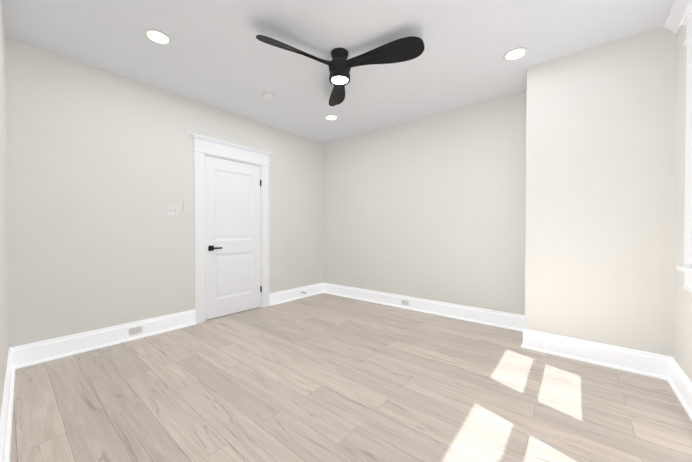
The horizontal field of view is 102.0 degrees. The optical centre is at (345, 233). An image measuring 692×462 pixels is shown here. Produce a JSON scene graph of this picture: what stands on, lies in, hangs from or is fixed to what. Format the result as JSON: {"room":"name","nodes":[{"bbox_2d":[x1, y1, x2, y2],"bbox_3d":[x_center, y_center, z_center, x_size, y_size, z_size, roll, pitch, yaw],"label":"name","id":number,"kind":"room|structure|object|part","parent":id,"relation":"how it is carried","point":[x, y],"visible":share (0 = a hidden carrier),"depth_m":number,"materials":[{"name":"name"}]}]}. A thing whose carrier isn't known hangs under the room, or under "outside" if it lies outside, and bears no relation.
{"room":"empty bedroom","nodes":[
{"label":"empty bedroom","id":0,"kind":"room"},
{"bbox_2d":[0,0,8,415],"bbox_3d":[-1.158,-0.218,0.799,4.550,2.670,0.280,1,1,39],"label":"wall","id":1,"kind":"structure","parent":0,"point":[4,331],"depth_m":1.83,"materials":[{"name":"beige paint"}]},
{"bbox_2d":[0,346,21,461],"bbox_3d":[-1.164,1.028,0.932,4.110,0.175,0.157,1,1,39],"label":"baseboard","id":2,"kind":"structure","parent":1,"relation":"attached to","point":[13,362],"depth_m":1.65,"materials":[{"name":"white paint"}]},
{"bbox_2d":[5,37,322,347],"bbox_3d":[-1.662,-0.250,3.665,0.140,2.670,4.570,1,1,39],"label":"wall","id":3,"kind":"structure","parent":0,"point":[100,170],"depth_m":2.76,"materials":[{"name":"beige paint"}]},
{"bbox_2d":[20,309,195,366],"bbox_3d":[-2.243,1.007,2.833,0.032,0.175,1.376,1,1,39],"label":"baseboard","id":4,"kind":"structure","parent":3,"relation":"attached to","point":[51,349],"depth_m":2.67,"materials":[{"name":"white paint"}]},
{"bbox_2d":[129,326,142,335],"bbox_3d":[-2.178,1.009,2.906,0.008,0.072,0.118,1,1,39],"label":"outlet","id":5,"kind":"object","parent":4,"relation":"attached to","point":[135,330],"visible":1,"depth_m":2.91,"materials":[{"name":"white plastic"}]},
{"bbox_2d":[167,205,177,214],"bbox_3d":[-1.963,-0.264,3.175,0.014,0.117,0.117,1,1,39],"label":"switch plate","id":6,"kind":"object","parent":3,"relation":"attached to","point":[172,209],"visible":1,"depth_m":3.18,"materials":[{"name":"white plastic"}]},
{"bbox_2d":[183,201,187,210],"bbox_3d":[-1.873,-0.325,3.278,0.022,0.114,0.048,1,1,39],"label":"remote","id":7,"kind":"object","parent":3,"relation":"attached to","point":[185,207],"visible":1,"depth_m":3.27,"materials":[{"name":"white plastic"}]},
{"bbox_2d":[191,133,271,323],"bbox_3d":[-1.529,-0.050,3.805,0.210,2.267,1.118,1,1,39],"label":"door frame","id":8,"kind":"structure","parent":3,"relation":"attached to","point":[212,146],"depth_m":3.48,"materials":[{"name":"white paint"}]},
{"bbox_2d":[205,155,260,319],"bbox_3d":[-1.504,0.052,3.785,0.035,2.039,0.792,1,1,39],"label":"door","id":9,"kind":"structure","parent":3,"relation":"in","point":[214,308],"depth_m":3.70,"materials":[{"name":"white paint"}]},
{"bbox_2d":[208,169,252,299],"bbox_3d":[-1.507,0.013,3.731,0.083,1.669,0.630,1,1,39],"label":"door","id":10,"kind":"structure","parent":9,"relation":"attached to","point":[233,219],"depth_m":3.76,"materials":[{"name":"white paint"}]},
{"bbox_3d":[-1.648,0.187,3.538,0.056,0.066,0.151,1,1,39],"label":"handle","id":11,"kind":"part","parent":10,"relation":"part of","materials":[{"name":"black metal"}]},
{"bbox_3d":[-1.501,0.554,3.788,0.027,0.585,0.542,1,1,39],"label":"panel","id":12,"kind":"part","parent":10,"relation":"part of","materials":[{"name":"white paint"}]},
{"bbox_3d":[-1.501,-0.365,3.778,0.027,0.915,0.542,1,1,39],"label":"panel","id":13,"kind":"part","parent":10,"relation":"part of","materials":[{"name":"white paint"}]},
{"bbox_2d":[269,283,323,305],"bbox_3d":[-0.790,0.987,4.610,0.032,0.175,1.114,1,1,39],"label":"baseboard","id":14,"kind":"structure","parent":3,"relation":"attached to","point":[275,298],"depth_m":4.56,"materials":[{"name":"white paint"}]},
{"bbox_2d":[1,0,674,144],"bbox_3d":[-0.017,-1.630,2.305,4.910,0.120,4.570,1,1,39],"label":"ceiling","id":15,"kind":"structure","parent":0,"point":[216,54],"depth_m":2.33,"materials":[{"name":"white paint"}]},
{"bbox_2d":[143,29,171,45],"bbox_3d":[-1.503,-1.565,2.242,0.190,0.007,0.190,1,1,39],"label":"recessed light","id":16,"kind":"object","parent":15,"relation":"in","point":[156,36],"visible":1,"depth_m":2.24,"materials":[{"name":"white plastic"}]},
{"bbox_2d":[262,92,273,99],"bbox_3d":[-0.889,-1.561,3.206,0.136,0.037,0.136,1,1,39],"label":"smoke detector","id":17,"kind":"object","parent":15,"relation":"attached to","point":[267,96],"visible":1,"depth_m":3.17,"materials":[{"name":"white plastic"}]},
{"bbox_2d":[324,115,337,120],"bbox_3d":[-0.200,-1.583,3.844,0.190,0.007,0.190,1,1,39],"label":"recessed light","id":18,"kind":"object","parent":15,"relation":"in","point":[331,117],"visible":1,"depth_m":3.83,"materials":[{"name":"white plastic"}]},
{"bbox_2d":[256,35,424,105],"bbox_3d":[-0.033,-1.450,2.333,1.231,0.240,1.246,1,1,39],"label":"ceiling fan","id":19,"kind":"object","parent":15,"relation":"hanging from","point":[339,64],"visible":1,"depth_m":2.31,"materials":[{"name":"black"}]},
{"bbox_3d":[-0.379,-1.439,2.213,0.647,0.085,0.190,0,1,-30],"label":"blade","id":20,"kind":"part","parent":19,"relation":"part of","materials":[{"name":"black"}]},
{"bbox_3d":[-0.254,-1.452,2.331,0.340,0.046,0.055,0,1,-30],"label":"arm","id":21,"kind":"part","parent":19,"relation":"part of"},
{"bbox_3d":[-0.097,-1.446,2.846,0.190,0.085,0.647,0,1,0],"label":"blade","id":22,"kind":"part","parent":19,"relation":"part of","materials":[{"name":"black"}]},
{"bbox_3d":[0.145,-1.452,2.335,0.340,0.046,0.055,0,1,30],"label":"arm","id":23,"kind":"part","parent":19,"relation":"part of"},
{"bbox_3d":[0.310,-1.440,2.285,0.647,0.085,0.190,0,1,30],"label":"blade","id":24,"kind":"part","parent":19,"relation":"part of","materials":[{"name":"black"}]},
{"bbox_2d":[503,47,527,60],"bbox_3d":[1.485,-1.567,2.460,0.190,0.007,0.190,1,1,39],"label":"recessed light","id":25,"kind":"object","parent":15,"relation":"in","point":[515,54],"visible":1,"depth_m":2.46,"materials":[{"name":"white plastic"}]},
{"bbox_2d":[10,293,691,461],"bbox_3d":[-0.017,1.160,2.336,4.910,0.120,4.570,1,1,39],"label":"floor","id":26,"kind":"structure","parent":0,"point":[323,377],"depth_m":1.88,"materials":[{"name":"brown wood"}]},
{"bbox_2d":[323,90,526,315],"bbox_3d":[1.228,-0.252,3.828,4.410,2.670,0.140,1,1,39],"label":"wall","id":27,"kind":"structure","parent":0,"point":[433,207],"depth_m":3.75,"materials":[{"name":"beige paint"}]},
{"bbox_2d":[324,283,523,329],"bbox_3d":[0.802,0.993,4.079,3.170,0.175,0.032,1,1,39],"label":"baseboard","id":28,"kind":"structure","parent":27,"relation":"attached to","point":[511,321],"depth_m":3.76,"materials":[{"name":"white paint"}]},
{"bbox_2d":[401,299,408,305],"bbox_3d":[0.850,0.996,4.035,0.118,0.072,0.008,1,1,39],"label":"outlet","id":29,"kind":"object","parent":28,"relation":"attached to","point":[404,302],"visible":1,"depth_m":4.03,"materials":[{"name":"white plastic"}]},
{"bbox_2d":[520,316,524,326],"bbox_3d":[1.859,1.006,2.892,0.032,0.175,0.420,1,1,39],"label":"baseboard","id":30,"kind":"structure","parent":27,"relation":"attached to","point":[522,321],"depth_m":3.13,"materials":[{"name":"white paint"}]},
{"bbox_2d":[525,26,676,356],"bbox_3d":[2.307,-0.237,2.532,1.100,2.670,0.500,1,1,39],"label":"wall bump-out","id":31,"kind":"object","parent":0,"point":[600,170],"visible":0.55,"depth_m":2.33,"materials":[{"name":"beige paint"}]},
{"bbox_2d":[516,327,663,379],"bbox_3d":[2.041,1.012,2.420,0.912,0.175,0.032,1,1,39],"label":"baseboard","id":32,"kind":"structure","parent":31,"relation":"attached to","point":[625,359],"depth_m":2.36,"materials":[{"name":"white paint"}]},
{"bbox_2d":[673,25,691,381],"bbox_3d":[1.351,-0.216,0.621,0.160,2.670,3.670,1,1,39],"label":"wall","id":33,"kind":"structure","parent":0,"point":[682,326],"depth_m":1.97,"materials":[{"name":"beige paint"}]},
{"bbox_2d":[664,0,689,33],"bbox_3d":[1.388,-1.511,0.830,0.066,0.085,3.276,1,1,39],"label":"crown molding","id":34,"kind":"structure","parent":33,"relation":"attached to","point":[677,10],"depth_m":1.97,"materials":[{"name":"white paint"}]},
{"bbox_2d":[664,355,691,420],"bbox_3d":[1.458,1.028,0.918,0.032,0.175,3.096,1,1,39],"label":"baseboard","id":35,"kind":"structure","parent":33,"relation":"attached to","point":[669,370],"depth_m":1.91,"materials":[{"name":"white paint"}]},
{"bbox_2d":[677,0,691,291],"bbox_3d":[1.567,-0.511,0.977,0.140,1.759,2.208,1,1,39],"label":"window","id":36,"kind":"structure","parent":33,"relation":"in","point":[686,19],"depth_m":1.77,"materials":[{"name":"white paint"}]}
]}

